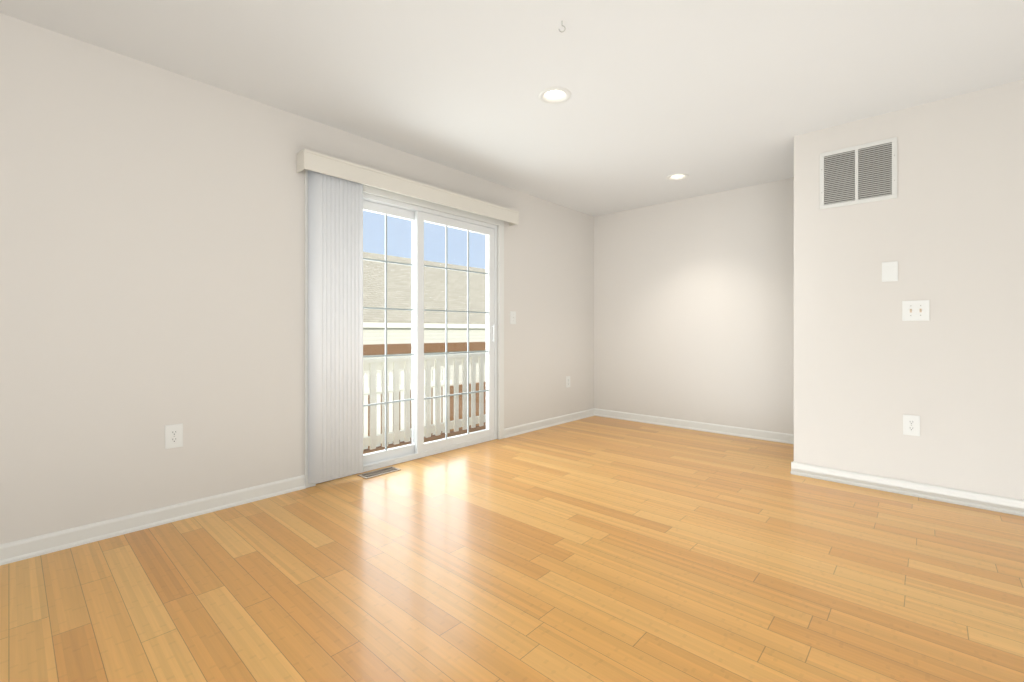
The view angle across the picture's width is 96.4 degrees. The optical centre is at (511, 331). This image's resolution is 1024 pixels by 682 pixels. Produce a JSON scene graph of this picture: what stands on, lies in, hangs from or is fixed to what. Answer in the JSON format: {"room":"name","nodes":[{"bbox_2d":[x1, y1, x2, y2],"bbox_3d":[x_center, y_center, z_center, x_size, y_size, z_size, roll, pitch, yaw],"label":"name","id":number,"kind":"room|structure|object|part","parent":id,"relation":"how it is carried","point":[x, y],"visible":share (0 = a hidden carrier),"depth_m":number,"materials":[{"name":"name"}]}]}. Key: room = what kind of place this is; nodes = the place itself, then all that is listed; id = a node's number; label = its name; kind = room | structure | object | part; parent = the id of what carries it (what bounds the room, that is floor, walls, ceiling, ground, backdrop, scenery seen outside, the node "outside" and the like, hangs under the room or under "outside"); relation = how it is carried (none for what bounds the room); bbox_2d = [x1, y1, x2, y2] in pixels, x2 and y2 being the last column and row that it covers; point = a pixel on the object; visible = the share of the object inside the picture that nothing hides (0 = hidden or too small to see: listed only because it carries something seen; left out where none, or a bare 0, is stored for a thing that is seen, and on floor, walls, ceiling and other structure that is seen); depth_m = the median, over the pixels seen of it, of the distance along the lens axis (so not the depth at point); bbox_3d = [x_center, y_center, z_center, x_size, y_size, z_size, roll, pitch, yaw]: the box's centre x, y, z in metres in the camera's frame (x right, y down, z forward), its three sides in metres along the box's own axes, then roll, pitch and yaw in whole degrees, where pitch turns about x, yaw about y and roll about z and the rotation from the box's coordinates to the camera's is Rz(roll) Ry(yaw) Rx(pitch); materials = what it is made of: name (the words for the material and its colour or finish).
{"room":"empty living room","nodes":[
{"label":"empty living room","id":0,"kind":"room"},
{"bbox_2d":[0,13,593,544],"bbox_3d":[-1.416,-0.190,3.072,0.150,2.440,7.040,0,0,42],"label":"wall","id":1,"kind":"structure","parent":0,"point":[152,251],"depth_m":2.46,"materials":[{"name":"white paint"}]},
{"bbox_2d":[0,475,305,565],"bbox_3d":[-2.531,0.987,1.719,0.021,0.086,3.479,0,0,42],"label":"baseboard","id":2,"kind":"structure","parent":1,"relation":"attached to","point":[19,550],"depth_m":2.37,"materials":[{"name":"white paint"}]},
{"bbox_2d":[165,423,182,448],"bbox_3d":[-1.839,0.570,2.490,0.007,0.127,0.080,0,0,42],"label":"outlet","id":3,"kind":"object","parent":1,"relation":"attached to","point":[172,430],"visible":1,"depth_m":2.49,"materials":[{"name":"white plastic"}]},
{"bbox_2d":[363,200,414,464],"bbox_3d":[-1.068,0.011,3.475,0.040,1.976,0.890,0,0,42],"label":"sliding door","id":4,"kind":"structure","parent":1,"relation":"in","point":[375,456],"depth_m":3.67,"materials":[{"name":"white plastic"}]},
{"bbox_2d":[363,214,412,449],"bbox_3d":[-1.068,0.006,3.475,0.012,1.835,0.758,0,0,42],"label":"muntins","id":5,"kind":"object","parent":4,"relation":"attached to","point":[385,309],"visible":0.52,"depth_m":3.56,"materials":[{"name":"white plastic"}]},
{"bbox_2d":[305,169,503,487],"bbox_3d":[-0.772,-0.024,3.758,0.156,2.108,1.900,0,0,42],"label":"door frame","id":6,"kind":"structure","parent":1,"relation":"attached to","point":[412,208],"depth_m":3.87,"materials":[{"name":"white plastic"}]},
{"bbox_3d":[-1.061,0.006,3.469,0.003,1.843,0.766,0,0,42],"label":"fixed glass","id":7,"kind":"part","parent":6,"relation":"part of","materials":[{"name":"clear glass"}]},
{"bbox_3d":[-0.475,0.006,4.040,0.003,1.843,0.764,0,0,42],"label":"slider glass","id":8,"kind":"part","parent":6,"relation":"part of","materials":[{"name":"clear glass"}]},
{"bbox_3d":[-0.177,0.020,4.325,0.038,0.220,0.022,0,0,42],"label":"slider handle","id":9,"kind":"part","parent":6,"relation":"part of","materials":[{"name":"white plastic"}]},
{"bbox_2d":[296,149,518,482],"bbox_3d":[-0.666,-0.081,3.693,0.123,2.151,2.053,0,0,42],"label":"vertical blinds","id":10,"kind":"object","parent":1,"relation":"attached to","point":[335,318],"visible":1,"depth_m":3.10,"materials":[{"name":"white plastic"}]},
{"bbox_2d":[363,353,485,453],"bbox_3d":[-0.737,0.895,4.794,1.158,1.230,4.500,0,0,42],"label":"balcony","id":11,"kind":"object","parent":1,"relation":"attached to","point":[373,436],"depth_m":5.20,"materials":[{"name":"white wood"}]},
{"bbox_2d":[415,211,493,453],"bbox_3d":[-0.482,0.011,4.046,0.038,1.976,0.888,0,0,42],"label":"slider","id":12,"kind":"object","parent":1,"relation":"attached to","point":[421,218],"visible":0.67,"depth_m":3.80,"materials":[{"name":"white plastic"}]},
{"bbox_2d":[424,226,487,438],"bbox_3d":[-0.482,0.006,4.046,0.012,1.835,0.756,0,0,42],"label":"muntins","id":13,"kind":"object","parent":12,"relation":"attached to","point":[467,311],"visible":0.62,"depth_m":4.00,"materials":[{"name":"white plastic"}]},
{"bbox_2d":[510,311,515,323],"bbox_3d":[0.011,-0.135,4.526,0.005,0.127,0.080,0,0,42],"label":"light switch","id":14,"kind":"object","parent":1,"relation":"attached to","point":[512,321],"visible":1,"depth_m":4.51,"materials":[{"name":"white plastic"}]},
{"bbox_2d":[504,408,595,437],"bbox_3d":[0.452,0.987,4.998,0.021,0.086,1.579,0,0,42],"label":"baseboard","id":15,"kind":"structure","parent":1,"relation":"attached to","point":[529,427],"depth_m":4.91,"materials":[{"name":"white paint"}]},
{"bbox_2d":[566,376,569,387],"bbox_3d":[0.641,0.575,5.216,0.007,0.127,0.080,0,0,42],"label":"outlet","id":16,"kind":"object","parent":1,"relation":"attached to","point":[567,381],"visible":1,"depth_m":5.20,"materials":[{"name":"white plastic"}]},
{"bbox_2d":[0,416,1023,681],"bbox_3d":[0.711,1.090,1.138,5.900,0.120,7.340,0,0,42],"label":"floor","id":17,"kind":"structure","parent":0,"point":[596,548],"depth_m":1.89,"materials":[{"name":"brown wood"}]},
{"bbox_2d":[357,466,400,478],"bbox_3d":[-0.965,1.027,3.335,0.120,0.005,0.285,0,0,42],"label":"floor vent","id":18,"kind":"object","parent":17,"relation":"in","point":[375,473],"visible":1,"depth_m":3.33,"materials":[{"name":"brown metal"}]},
{"bbox_2d":[0,0,1023,216],"bbox_3d":[0.711,-1.470,1.138,5.900,0.120,7.340,0,0,42],"label":"ceiling","id":19,"kind":"structure","parent":0,"point":[711,96],"depth_m":2.45,"materials":[{"name":"white paint"}]},
{"bbox_2d":[538,87,570,103],"bbox_3d":[0.255,-1.435,2.737,0.196,0.061,0.196,0,0,42],"label":"recessed light","id":20,"kind":"object","parent":19,"relation":"in","point":[555,95],"visible":0.69,"depth_m":2.78,"materials":[{"name":"white paint"}]},
{"bbox_2d":[666,173,688,180],"bbox_3d":[1.507,-1.435,4.171,0.196,0.061,0.196,0,0,42],"label":"recessed light","id":21,"kind":"object","parent":19,"relation":"in","point":[676,176],"visible":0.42,"depth_m":4.21,"materials":[{"name":"white paint"}]},
{"bbox_2d":[594,178,793,433],"bbox_3d":[3.130,-0.190,3.797,5.900,2.440,0.150,0,0,42],"label":"wall","id":22,"kind":"structure","parent":0,"point":[693,308],"depth_m":4.75,"materials":[{"name":"white paint"}]},
{"bbox_2d":[596,409,793,443],"bbox_3d":[3.054,0.987,3.751,5.550,0.086,0.021,0,0,42],"label":"baseboard","id":23,"kind":"structure","parent":22,"relation":"attached to","point":[700,426],"depth_m":4.73,"materials":[{"name":"white paint"}]},
{"bbox_2d":[794,79,1023,499],"bbox_3d":[3.291,-0.190,2.251,3.280,2.440,0.120,0,0,42],"label":"wall","id":24,"kind":"structure","parent":0,"point":[945,228],"depth_m":2.84,"materials":[{"name":"white paint"}]},
{"bbox_2d":[820,137,896,209],"bbox_3d":[2.306,-1.047,3.062,0.415,0.390,0.014,0,0,42],"label":"air vent","id":25,"kind":"object","parent":24,"relation":"in","point":[857,174],"visible":1,"depth_m":3.05,"materials":[{"name":"white metal"}]},
{"bbox_2d":[882,261,897,281],"bbox_3d":[2.433,-0.385,2.946,0.080,0.127,0.006,0,0,42],"label":"blank wall plate","id":26,"kind":"object","parent":24,"relation":"attached to","point":[889,271],"visible":1,"depth_m":2.94,"materials":[{"name":"white plastic"}]},
{"bbox_2d":[790,461,1023,515],"bbox_3d":[3.217,0.987,2.223,3.251,0.086,0.021,0,0,42],"label":"baseboard","id":27,"kind":"structure","parent":24,"relation":"attached to","point":[1007,505],"depth_m":2.86,"materials":[{"name":"white paint"}]},
{"bbox_2d":[903,414,919,435],"bbox_3d":[2.510,0.590,2.875,0.080,0.127,0.007,0,0,42],"label":"outlet","id":28,"kind":"object","parent":24,"relation":"attached to","point":[908,420],"visible":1,"depth_m":2.87,"materials":[{"name":"white plastic"}]},
{"bbox_2d":[902,300,929,320],"bbox_3d":[2.521,-0.130,2.858,0.128,0.127,0.019,0,0,42],"label":"light switch","id":29,"kind":"object","parent":24,"relation":"attached to","point":[917,310],"visible":1,"depth_m":2.86,"materials":[{"name":"white plastic"}]},
{"label":"outside","id":30,"kind":"structure","parent":0,"visible":0},
{"bbox_3d":[-9.981,4.280,15.838,50.000,0.100,90.000,0,0,42],"label":"ground","id":31,"kind":"structure","parent":30,"visible":0},
{"bbox_2d":[363,252,485,447],"bbox_3d":[-4.848,0.625,17.928,9.980,7.210,41.000,0,0,42],"label":"house","id":32,"kind":"structure","parent":31,"relation":"on","point":[462,303],"depth_m":14.60,"materials":[{"name":"white"}]},
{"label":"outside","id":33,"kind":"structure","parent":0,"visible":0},
{"bbox_2d":[364,368,451,448],"bbox_3d":[-2.216,1.480,8.301,0.050,1.500,2.900,0,0,42],"label":"fence rail","id":34,"kind":"object","parent":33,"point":[378,397],"depth_m":8.33,"materials":[{"name":"white wood"}]}
]}

